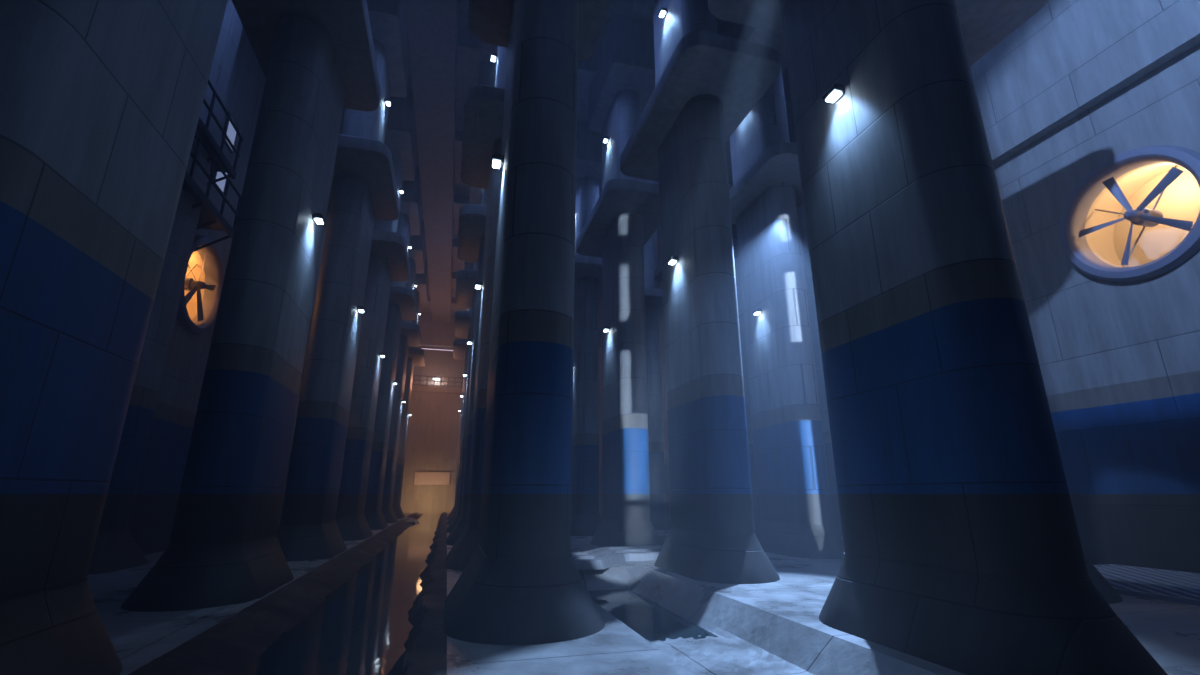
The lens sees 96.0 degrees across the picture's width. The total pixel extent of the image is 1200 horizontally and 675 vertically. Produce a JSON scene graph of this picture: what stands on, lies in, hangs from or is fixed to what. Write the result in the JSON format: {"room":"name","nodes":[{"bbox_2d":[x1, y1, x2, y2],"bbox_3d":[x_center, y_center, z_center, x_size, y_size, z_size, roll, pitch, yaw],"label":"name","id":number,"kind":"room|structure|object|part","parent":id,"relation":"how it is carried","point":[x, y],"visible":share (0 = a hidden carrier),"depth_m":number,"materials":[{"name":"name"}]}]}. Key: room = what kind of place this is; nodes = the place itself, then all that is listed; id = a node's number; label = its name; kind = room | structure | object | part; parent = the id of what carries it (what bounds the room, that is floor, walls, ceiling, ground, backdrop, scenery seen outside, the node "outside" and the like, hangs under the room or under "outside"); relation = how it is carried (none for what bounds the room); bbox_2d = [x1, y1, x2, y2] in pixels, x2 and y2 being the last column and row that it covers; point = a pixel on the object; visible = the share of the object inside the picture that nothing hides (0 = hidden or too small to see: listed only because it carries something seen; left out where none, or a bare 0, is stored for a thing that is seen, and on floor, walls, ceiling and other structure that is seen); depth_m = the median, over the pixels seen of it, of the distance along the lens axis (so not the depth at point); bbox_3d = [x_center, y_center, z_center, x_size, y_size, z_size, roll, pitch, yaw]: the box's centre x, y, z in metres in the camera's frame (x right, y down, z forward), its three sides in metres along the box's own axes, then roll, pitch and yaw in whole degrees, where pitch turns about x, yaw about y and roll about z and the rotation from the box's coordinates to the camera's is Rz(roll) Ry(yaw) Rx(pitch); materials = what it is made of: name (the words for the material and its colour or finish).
{"room":"underground water cistern","nodes":[
{"label":"underground water cistern","id":0,"kind":"room"},
{"bbox_2d":[128,27,328,554],"bbox_3d":[-15.274,-0.476,26.562,0.450,19.100,53.000,4,-17,-15],"label":"wall","id":1,"kind":"structure","parent":0,"point":[150,525],"depth_m":16.28,"materials":[{"name":"concrete"}]},
{"bbox_2d":[176,234,224,334],"bbox_3d":[-13.076,-1.667,16.416,1.900,3.080,3.080,4,-17,-15],"label":"wall fan","id":2,"kind":"object","parent":1,"relation":"attached to","point":[205,274],"visible":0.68,"depth_m":17.29,"materials":[{"name":"grey paint"}]},
{"bbox_3d":[-12.245,-1.232,16.085,0.085,0.902,0.748,4,-17,-15],"label":"blade","id":3,"kind":"part","parent":2,"relation":"part of","materials":[{"name":"grey paint"}]},
{"bbox_3d":[-12.451,-0.999,16.804,0.085,0.937,0.695,4,-17,-15],"label":"blade","id":4,"kind":"part","parent":2,"relation":"part of","materials":[{"name":"grey paint"}]},
{"bbox_3d":[-12.512,-1.643,17.224,0.085,0.420,1.034,4,-17,-15],"label":"blade","id":5,"kind":"part","parent":2,"relation":"part of","materials":[{"name":"grey paint"}]},
{"bbox_2d":[182,131,240,251],"bbox_3d":[-11.146,-4.017,14.623,1.023,2.023,4.080,4,-17,-15],"label":"steel catwalk","id":6,"kind":"object","parent":1,"relation":"attached to","point":[210,218],"depth_m":15.18,"materials":[{"name":"grey metal"}]},
{"bbox_3d":[-10.438,-4.609,13.916,0.074,1.200,0.074,-2,-16,7],"label":"post","id":7,"kind":"part","parent":6,"relation":"part of","materials":[{"name":"grey metal"}]},
{"bbox_3d":[-10.701,-4.340,14.843,0.074,1.200,0.074,12,-20,-36],"label":"post","id":8,"kind":"part","parent":6,"relation":"part of","materials":[{"name":"grey metal"}]},
{"bbox_3d":[-10.701,-4.340,14.843,0.080,0.080,4.000,4,-17,-15],"label":"rail","id":9,"kind":"part","parent":6,"relation":"part of","materials":[{"name":"grey metal"}]},
{"bbox_3d":[-10.701,-4.917,15.010,0.080,0.080,4.000,4,-17,-15],"label":"rail","id":10,"kind":"part","parent":6,"relation":"part of","materials":[{"name":"grey metal"}]},
{"bbox_3d":[-10.963,-4.072,15.770,0.074,1.200,0.074,-2,-16,7],"label":"post","id":11,"kind":"part","parent":6,"relation":"part of","materials":[{"name":"grey metal"}]},
{"bbox_3d":[-11.226,-3.803,16.697,0.074,1.200,0.074,12,-20,-36],"label":"post","id":12,"kind":"part","parent":6,"relation":"part of","materials":[{"name":"grey metal"}]},
{"bbox_2d":[194,79,242,185],"bbox_3d":[-10.813,-5.895,13.892,1.023,2.023,5.140,4,-17,-15],"label":"steel catwalk","id":13,"kind":"object","parent":1,"relation":"attached to","point":[202,130],"visible":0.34,"depth_m":15.22,"materials":[{"name":"grey metal"}]},
{"bbox_3d":[-10.491,-6.092,14.547,0.074,1.200,0.074,-2,-16,7],"label":"post","id":14,"kind":"part","parent":13,"relation":"part of","materials":[{"name":"grey metal"}]},
{"bbox_3d":[-10.373,-6.213,14.130,0.080,0.080,5.100,4,-17,-15],"label":"rail","id":15,"kind":"part","parent":13,"relation":"part of","materials":[{"name":"grey metal"}]},
{"bbox_3d":[-10.753,-5.824,15.474,0.074,1.200,0.074,-2,-16,7],"label":"post","id":16,"kind":"part","parent":13,"relation":"part of","materials":[{"name":"grey metal"}]},
{"bbox_3d":[-10.373,-6.789,14.297,0.080,0.080,5.100,4,-17,-15],"label":"rail","id":17,"kind":"part","parent":13,"relation":"part of","materials":[{"name":"grey metal"}]},
{"bbox_3d":[-11.016,-5.555,16.400,0.074,1.200,0.074,12,-20,-36],"label":"post","id":18,"kind":"part","parent":13,"relation":"part of","materials":[{"name":"grey metal"}]},
{"bbox_2d":[213,171,228,193],"bbox_3d":[-12.261,-5.245,17.468,0.080,1.000,0.840,4,-17,-15],"label":"lit window","id":19,"kind":"structure","parent":1,"relation":"in","point":[221,184],"depth_m":17.46,"materials":[{"name":"grey glass"}]},
{"bbox_3d":[-12.266,-5.246,17.467,0.030,0.900,0.720,4,-17,-15],"label":"pane","id":20,"kind":"part","parent":19,"relation":"part of","materials":[{"name":"blue"}]},
{"bbox_2d":[221,112,238,153],"bbox_3d":[-12.261,-6.782,17.914,0.080,1.000,0.840,4,-17,-15],"label":"lit window","id":21,"kind":"structure","parent":1,"relation":"in","point":[232,135],"depth_m":17.95,"materials":[{"name":"grey"}]},
{"bbox_3d":[-12.266,-6.783,17.913,0.030,0.900,0.720,4,-17,-15],"label":"pane","id":22,"kind":"part","parent":21,"relation":"part of","materials":[{"name":"blue"}]},
{"bbox_2d":[418,313,465,348],"bbox_3d":[-10.834,-0.339,55.240,23.500,3.400,0.900,4,-17,-15],"label":"trim","id":23,"kind":"structure","parent":1,"relation":"attached to","point":[436,334],"depth_m":53.36,"materials":[{"name":"concrete"}]},
{"bbox_2d":[417,347,452,350],"bbox_3d":[-16.571,1.124,53.569,4.800,0.180,0.120,4,-17,-15],"label":"lamp","id":24,"kind":"object","parent":23,"relation":"attached to","point":[417,347],"visible":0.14,"depth_m":53.60,"materials":[{"name":"grey"}]},
{"bbox_2d":[452,239,457,257],"bbox_3d":[-6.360,-6.090,39.885,22.650,0.600,2.000,4,-17,-15],"label":"trim","id":25,"kind":"structure","parent":1,"relation":"attached to","point":[455,241],"depth_m":38.13,"materials":[{"name":"concrete"}]},
{"bbox_2d":[420,296,601,322],"bbox_3d":[-9.563,-2.813,51.192,22.650,0.600,2.000,4,-17,-15],"label":"trim","id":26,"kind":"structure","parent":1,"relation":"attached to","point":[427,304],"depth_m":49.93,"materials":[{"name":"concrete"}]},
{"bbox_2d":[452,272,601,300],"bbox_3d":[-7.962,-4.452,45.539,22.650,0.600,2.000,4,-17,-15],"label":"trim","id":27,"kind":"structure","parent":1,"relation":"attached to","point":[454,274],"depth_m":43.65,"materials":[{"name":"concrete"}]},
{"bbox_2d":[339,112,732,189],"bbox_3d":[-3.158,-9.366,28.578,22.650,0.600,2.000,4,-17,-15],"label":"trim","id":28,"kind":"structure","parent":1,"relation":"attached to","point":[458,134],"depth_m":27.17,"materials":[{"name":"concrete"}]},
{"bbox_2d":[453,194,660,243],"bbox_3d":[-4.759,-7.728,34.232,22.650,0.600,2.000,4,-17,-15],"label":"trim","id":29,"kind":"structure","parent":1,"relation":"attached to","point":[459,200],"depth_m":32.45,"materials":[{"name":"concrete"}]},
{"bbox_2d":[409,33,793,129],"bbox_3d":[-1.556,-11.004,22.925,22.650,0.600,2.000,4,-17,-15],"label":"trim","id":30,"kind":"structure","parent":1,"relation":"attached to","point":[469,54],"depth_m":22.16,"materials":[{"name":"concrete"}]},
{"bbox_2d":[413,347,464,387],"bbox_3d":[-11.779,2.597,58.006,23.500,7.500,0.500,4,-17,-15],"label":"wall","id":31,"kind":"structure","parent":0,"point":[437,362],"depth_m":56.25,"materials":[{"name":"concrete"}]},
{"bbox_2d":[400,392,600,514],"bbox_3d":[-10.904,10.994,52.223,23.500,11.950,0.570,4,-17,-15],"label":"wall","id":32,"kind":"structure","parent":0,"point":[432,445],"depth_m":50.81,"materials":[{"name":"concrete"}]},
{"bbox_2d":[414,472,449,484],"bbox_3d":[-15.515,13.026,49.947,3.150,1.140,0.125,4,-17,-15],"label":"lit window","id":33,"kind":"structure","parent":32,"relation":"attached to","point":[420,478],"depth_m":49.89,"materials":[{"name":"grey"}]},
{"bbox_2d":[412,385,462,393],"bbox_3d":[-11.254,5.878,55.046,23.500,0.550,3.900,4,-17,-15],"label":"trim","id":34,"kind":"structure","parent":32,"relation":"attached to","point":[432,389],"depth_m":51.98,"materials":[{"name":"grey concrete"}]},
{"bbox_2d":[412,375,462,387],"bbox_3d":[-16.054,4.246,52.272,18.090,1.060,0.100,4,-17,-15],"label":"gallery railing","id":35,"kind":"object","parent":34,"relation":"on","point":[420,380],"visible":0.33,"depth_m":52.33,"materials":[{"name":"grey metal"}]},
{"bbox_3d":[-16.054,4.630,52.160,18.000,0.100,0.100,4,-17,-15],"label":"rail","id":36,"kind":"part","parent":35,"relation":"part of","materials":[{"name":"grey metal"}]},
{"bbox_3d":[-16.054,3.785,52.405,18.000,0.100,0.100,4,-17,-15],"label":"rail","id":37,"kind":"part","parent":35,"relation":"part of","materials":[{"name":"grey metal"}]},
{"bbox_3d":[-16.054,4.217,52.280,18.000,0.100,0.100,4,-17,-15],"label":"rail","id":38,"kind":"part","parent":35,"relation":"part of","materials":[{"name":"grey metal"}]},
{"bbox_2d":[343,0,790,326],"bbox_3d":[-3.842,-9.119,31.226,23.600,0.500,61.000,4,-17,-15],"label":"ceiling","id":39,"kind":"structure","parent":0,"point":[625,8],"depth_m":23.91,"materials":[{"name":"concrete"}]},
{"bbox_2d":[405,0,458,321],"bbox_3d":[-8.562,-9.357,28.340,1.800,0.750,56.000,4,-17,-15],"label":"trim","id":40,"kind":"structure","parent":39,"relation":"attached to","point":[432,25],"depth_m":25.11,"materials":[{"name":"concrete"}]},
{"bbox_2d":[87,511,1199,674],"bbox_3d":[-3.288,8.813,23.910,23.800,0.432,60.780,4,-17,-15],"label":"floor","id":41,"kind":"structure","parent":0,"point":[773,628],"depth_m":6.95,"materials":[{"name":"concrete"}]},
{"bbox_2d":[0,0,227,674],"bbox_3d":[-4.864,-6.380,5.866,2.560,18.780,4.640,4,-17,-15],"label":"concrete pillar","id":42,"kind":"structure","parent":41,"relation":"on","point":[101,101],"depth_m":4.59,"materials":[{"name":"blue concrete"}]},
{"bbox_2d":[88,0,242,573],"bbox_3d":[-11.120,-3.841,14.715,1.100,18.830,2.190,4,-17,-15],"label":"engaged column","id":43,"kind":"structure","parent":41,"relation":"on","point":[115,549],"depth_m":13.33,"materials":[{"name":"concrete"}]},
{"bbox_2d":[121,0,380,611],"bbox_3d":[-6.465,-4.741,11.519,2.560,18.780,4.640,4,-17,-15],"label":"concrete pillar","id":44,"kind":"structure","parent":41,"relation":"on","point":[316,59],"depth_m":9.92,"materials":[{"name":"concrete"}]},
{"bbox_2d":[312,213,325,224],"bbox_3d":[-6.002,-2.532,11.528,0.220,0.160,0.260,4,-17,-15],"label":"wall lamp","id":45,"kind":"object","parent":44,"relation":"attached to","point":[318,217],"visible":1,"depth_m":11.44,"materials":[{"name":"grey"}]},
{"bbox_2d":[241,514,440,674],"bbox_3d":[-7.697,8.213,21.821,2.350,0.030,58.900,4,-17,-15],"label":"water","id":46,"kind":"object","parent":41,"relation":"in","point":[362,627],"visible":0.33,"depth_m":7.75,"materials":[{"name":"grey liquid"}]},
{"bbox_2d":[277,0,409,560],"bbox_3d":[-8.066,-3.103,17.173,2.560,18.780,4.640,4,-17,-15],"label":"concrete pillar","id":47,"kind":"structure","parent":41,"relation":"on","point":[363,190],"depth_m":15.97,"materials":[{"name":"concrete"}]},
{"bbox_2d":[357,306,364,312],"bbox_3d":[-7.604,-0.893,17.181,0.220,0.160,0.260,4,-17,-15],"label":"wall lamp","id":48,"kind":"object","parent":47,"relation":"attached to","point":[360,309],"visible":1,"depth_m":17.09,"materials":[{"name":"grey"}]},
{"bbox_2d":[384,98,391,105],"bbox_3d":[-7.604,-8.433,19.366,0.220,0.160,0.260,4,-17,-15],"label":"wall lamp","id":49,"kind":"object","parent":47,"relation":"attached to","point":[387,101],"visible":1,"depth_m":19.29,"materials":[{"name":"grey"}]},
{"bbox_2d":[336,89,417,540],"bbox_3d":[-9.668,-1.465,22.826,2.560,18.780,4.640,4,-17,-15],"label":"concrete pillar","id":50,"kind":"structure","parent":41,"relation":"on","point":[388,260],"depth_m":21.85,"materials":[{"name":"grey concrete"}]},
{"bbox_2d":[364,167,422,529],"bbox_3d":[-11.269,0.173,28.480,2.560,18.780,4.640,4,-17,-15],"label":"concrete pillar","id":51,"kind":"structure","parent":41,"relation":"on","point":[402,303],"depth_m":27.61,"materials":[{"name":"grey concrete"}]},
{"bbox_2d":[381,220,425,522],"bbox_3d":[-12.871,1.812,34.133,2.560,18.780,4.640,4,-17,-15],"label":"concrete pillar","id":52,"kind":"structure","parent":41,"relation":"on","point":[410,334],"depth_m":33.34,"materials":[{"name":"grey concrete"}]},
{"bbox_2d":[401,517,417,523],"bbox_3d":[-12.408,12.063,35.523,1.157,0.481,5.324,4,-17,-15],"label":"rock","id":53,"kind":"object","parent":41,"relation":"on","point":[406,519],"visible":0.84,"depth_m":34.34,"materials":[{"name":"grey stone"}]},
{"bbox_2d":[392,258,428,518],"bbox_3d":[-14.472,3.450,39.787,2.560,18.780,4.640,4,-17,-15],"label":"concrete pillar","id":54,"kind":"structure","parent":41,"relation":"on","point":[416,357],"depth_m":38.98,"materials":[{"name":"grey concrete"}]},
{"bbox_2d":[446,261,472,519],"bbox_3d":[-9.056,2.966,38.116,2.816,18.780,4.640,4,-17,-15],"label":"concrete pillar","id":55,"kind":"structure","parent":41,"relation":"on","point":[460,345],"depth_m":37.04,"materials":[{"name":"grey concrete"}]},
{"bbox_2d":[446,263,474,524],"bbox_3d":[-7.454,1.327,32.463,2.816,18.780,4.640,4,-17,-15],"label":"concrete pillar","id":56,"kind":"structure","parent":41,"relation":"on","point":[462,322],"depth_m":31.12,"materials":[{"name":"grey concrete"}]},
{"bbox_2d":[446,187,482,532],"bbox_3d":[-5.853,-0.311,26.809,2.816,18.780,4.640,4,-17,-15],"label":"concrete pillar","id":57,"kind":"structure","parent":41,"relation":"on","point":[466,279],"depth_m":25.76,"materials":[{"name":"grey concrete"}]},
{"bbox_2d":[446,60,495,545],"bbox_3d":[-4.251,-1.949,21.156,2.816,18.780,4.640,4,-17,-15],"label":"concrete pillar","id":58,"kind":"structure","parent":41,"relation":"on","point":[472,217],"depth_m":20.03,"materials":[{"name":"grey concrete"}]},
{"bbox_2d":[445,41,506,570],"bbox_3d":[-2.650,-3.587,15.502,2.816,18.780,4.640,4,-17,-15],"label":"concrete pillar","id":59,"kind":"structure","parent":41,"relation":"on","point":[483,112],"depth_m":14.11,"materials":[{"name":"grey concrete"}]},
{"bbox_2d":[475,281,482,288],"bbox_3d":[-3.413,-1.470,15.191,0.220,0.160,0.260,4,-17,-15],"label":"wall lamp","id":60,"kind":"object","parent":59,"relation":"attached to","point":[478,284],"visible":0.99,"depth_m":15.10,"materials":[{"name":"grey"}]},
{"bbox_2d":[490,53,497,61],"bbox_3d":[-3.413,-9.010,17.376,0.220,0.160,0.260,4,-17,-15],"label":"wall lamp","id":61,"kind":"object","parent":59,"relation":"attached to","point":[493,57],"visible":0.96,"depth_m":17.31,"materials":[{"name":"grey"}]},
{"bbox_2d":[444,0,610,644],"bbox_3d":[-1.048,-5.225,9.849,2.816,18.780,4.640,4,-17,-15],"label":"concrete pillar","id":62,"kind":"structure","parent":41,"relation":"on","point":[521,584],"depth_m":7.52,"materials":[{"name":"grey concrete"}]},
{"bbox_2d":[491,154,503,168],"bbox_3d":[-1.811,-3.108,9.537,0.220,0.160,0.260,4,-17,-15],"label":"wall lamp","id":63,"kind":"object","parent":62,"relation":"attached to","point":[497,160],"visible":1,"depth_m":9.46,"materials":[{"name":"grey"}]},
{"bbox_2d":[571,120,601,535],"bbox_3d":[-0.758,-0.678,25.543,2.560,18.780,5.420,4,-17,-15],"label":"concrete pillar","id":64,"kind":"structure","parent":41,"relation":"on","point":[585,517],"depth_m":23.86,"materials":[{"name":"grey concrete"}]},
{"bbox_2d":[599,328,601,518],"bbox_3d":[0.989,1.967,34.669,2.560,18.780,4.640,4,-17,-15],"label":"concrete pillar","id":65,"kind":"structure","parent":41,"relation":"on","point":[600,330],"depth_m":34.15,"materials":[{"name":"grey concrete"}]},
{"bbox_2d":[573,552,659,570],"bbox_3d":[0.604,5.397,13.145,4.596,0.190,1.116,12,-20,-35],"label":"kerb","id":66,"kind":"object","parent":41,"relation":"on","point":[604,562],"visible":0.4,"depth_m":12.71,"materials":[{"name":"concrete"}]},
{"bbox_2d":[572,548,661,559],"bbox_3d":[0.442,5.549,13.723,4.576,0.220,1.056,12,-20,-35],"label":"kerb","id":67,"kind":"object","parent":41,"relation":"on","point":[611,551],"visible":0.23,"depth_m":13.83,"materials":[{"name":"concrete"}]},
{"bbox_2d":[571,545,662,554],"bbox_3d":[0.300,5.684,14.226,4.564,0.240,1.017,12,-20,-35],"label":"kerb","id":68,"kind":"object","parent":41,"relation":"on","point":[648,546],"visible":0.2,"depth_m":14.53,"materials":[{"name":"concrete"}]},
{"bbox_2d":[576,15,662,547],"bbox_3d":[0.844,-2.316,19.889,2.560,18.780,5.420,4,-17,-15],"label":"concrete pillar","id":69,"kind":"structure","parent":41,"relation":"on","point":[626,213],"depth_m":18.72,"materials":[{"name":"grey concrete"}]},
{"bbox_2d":[603,136,608,142],"bbox_3d":[0.231,-7.840,21.414,0.220,0.160,0.260,4,-17,-15],"label":"wall lamp","id":70,"kind":"object","parent":69,"relation":"attached to","point":[605,139],"visible":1,"depth_m":21.34,"materials":[{"name":"grey"}]},
{"bbox_2d":[603,326,609,331],"bbox_3d":[0.231,-0.300,19.229,0.220,0.160,0.260,4,-17,-15],"label":"wall lamp","id":71,"kind":"object","parent":69,"relation":"attached to","point":[606,328],"visible":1,"depth_m":19.14,"materials":[{"name":"grey"}]},
{"bbox_2d":[588,589,717,640],"bbox_3d":[0.591,4.677,8.955,1.560,0.030,5.600,4,-17,-15],"label":"pool water","id":72,"kind":"object","parent":41,"relation":"in","point":[651,621],"visible":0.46,"depth_m":9.04,"materials":[{"name":"grey liquid"}]},
{"bbox_2d":[642,179,670,529],"bbox_3d":[2.590,0.329,29.016,2.560,18.780,4.640,4,-17,-15],"label":"concrete pillar","id":73,"kind":"structure","parent":41,"relation":"on","point":[660,520],"depth_m":27.37,"materials":[{"name":"grey concrete"}]},
{"bbox_2d":[654,141,738,282],"bbox_3d":[4.192,-1.310,23.362,2.560,18.780,4.640,4,-17,-15],"label":"concrete pillar","id":74,"kind":"structure","parent":41,"relation":"on","point":[658,272],"depth_m":24.38,"materials":[{"name":"grey concrete"}]},
{"bbox_2d":[620,0,779,583],"bbox_3d":[2.445,-3.954,14.236,2.560,18.780,5.420,4,-17,-15],"label":"concrete pillar","id":75,"kind":"structure","parent":41,"relation":"on","point":[707,82],"depth_m":12.56,"materials":[{"name":"grey concrete"}]},
{"bbox_2d":[658,7,666,17],"bbox_3d":[1.833,-9.478,15.760,0.220,0.160,0.260,4,-17,-15],"label":"wall lamp","id":76,"kind":"object","parent":75,"relation":"attached to","point":[662,13],"visible":1,"depth_m":15.69,"materials":[{"name":"grey"}]},
{"bbox_2d":[667,256,677,264],"bbox_3d":[1.833,-1.938,13.575,0.220,0.160,0.260,4,-17,-15],"label":"wall lamp","id":77,"kind":"object","parent":75,"relation":"attached to","point":[673,260],"visible":1,"depth_m":13.50,"materials":[{"name":"grey"}]},
{"bbox_2d":[718,21,843,558],"bbox_3d":[5.793,-2.948,17.709,2.560,18.780,4.640,4,-17,-15],"label":"concrete pillar","id":78,"kind":"structure","parent":41,"relation":"on","point":[796,518],"depth_m":16.58,"materials":[{"name":"concrete"}]},
{"bbox_2d":[752,308,761,314],"bbox_3d":[5.079,-0.827,17.410,0.220,0.160,0.260,4,-17,-15],"label":"wall lamp","id":79,"kind":"object","parent":78,"relation":"attached to","point":[757,311],"visible":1,"depth_m":17.32,"materials":[{"name":"grey"}]},
{"bbox_2d":[708,0,1167,674],"bbox_3d":[4.046,-5.592,8.582,2.560,18.780,5.420,4,-17,-15],"label":"concrete pillar","id":80,"kind":"structure","parent":41,"relation":"on","point":[963,552],"depth_m":6.26,"materials":[{"name":"grey concrete"}]},
{"bbox_2d":[822,83,844,102],"bbox_3d":[3.434,-3.576,7.922,0.220,0.160,0.260,4,-17,-15],"label":"wall lamp","id":81,"kind":"object","parent":80,"relation":"attached to","point":[836,92],"visible":1,"depth_m":7.86,"materials":[{"name":"grey"}]},
{"bbox_2d":[955,0,1122,603],"bbox_3d":[7.395,-4.586,12.055,2.560,18.780,4.640,4,-17,-15],"label":"concrete pillar","id":82,"kind":"structure","parent":41,"relation":"on","point":[984,24],"depth_m":11.28,"materials":[{"name":"concrete"}]},
{"bbox_2d":[1094,564,1199,605],"bbox_3d":[10.419,4.441,9.703,3.750,0.070,4.500,4,-17,-15],"label":"drain grate","id":83,"kind":"object","parent":41,"relation":"on","point":[1160,584],"visible":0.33,"depth_m":9.75,"materials":[{"name":"silver metal"}]},
{"bbox_2d":[601,43,1199,572],"bbox_3d":[7.541,4.589,29.399,0.450,10.950,57.000,4,-17,-15],"label":"wall","id":84,"kind":"structure","parent":0,"point":[1119,362],"depth_m":12.62,"materials":[{"name":"concrete"}]},
{"bbox_2d":[599,0,1199,401],"bbox_3d":[7.387,-4.596,32.017,0.770,8.150,57.000,4,-17,-15],"label":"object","id":85,"kind":"structure","parent":84,"relation":"attached to","point":[1070,56],"depth_m":13.88,"materials":[{"name":"concrete"}]},
{"bbox_2d":[1059,145,1199,281],"bbox_3d":[13.023,-2.762,12.636,1.900,3.080,3.080,4,-17,-15],"label":"wall fan","id":86,"kind":"object","parent":84,"relation":"attached to","point":[1135,216],"visible":0.98,"depth_m":13.10,"materials":[{"name":"grey paint"}]},
{"bbox_3d":[12.135,-2.722,13.044,0.085,0.212,1.043,4,-17,-15],"label":"blade","id":87,"kind":"part","parent":86,"relation":"part of","materials":[{"name":"grey paint"}]},
{"bbox_3d":[12.251,-3.356,12.785,0.085,1.039,0.386,4,-17,-15],"label":"blade","id":88,"kind":"part","parent":86,"relation":"part of","materials":[{"name":"grey paint"}]},
{"bbox_3d":[12.230,-2.181,12.526,0.085,1.013,0.518,4,-17,-15],"label":"blade","id":89,"kind":"part","parent":86,"relation":"part of","materials":[{"name":"grey paint"}]},
{"bbox_3d":[12.442,-3.306,12.041,0.085,0.668,0.953,4,-17,-15],"label":"blade","id":90,"kind":"part","parent":86,"relation":"part of","materials":[{"name":"grey paint"}]},
{"bbox_3d":[12.429,-2.543,11.868,0.085,0.773,0.884,4,-17,-15],"label":"blade","id":91,"kind":"part","parent":86,"relation":"part of","materials":[{"name":"grey paint"}]}
]}

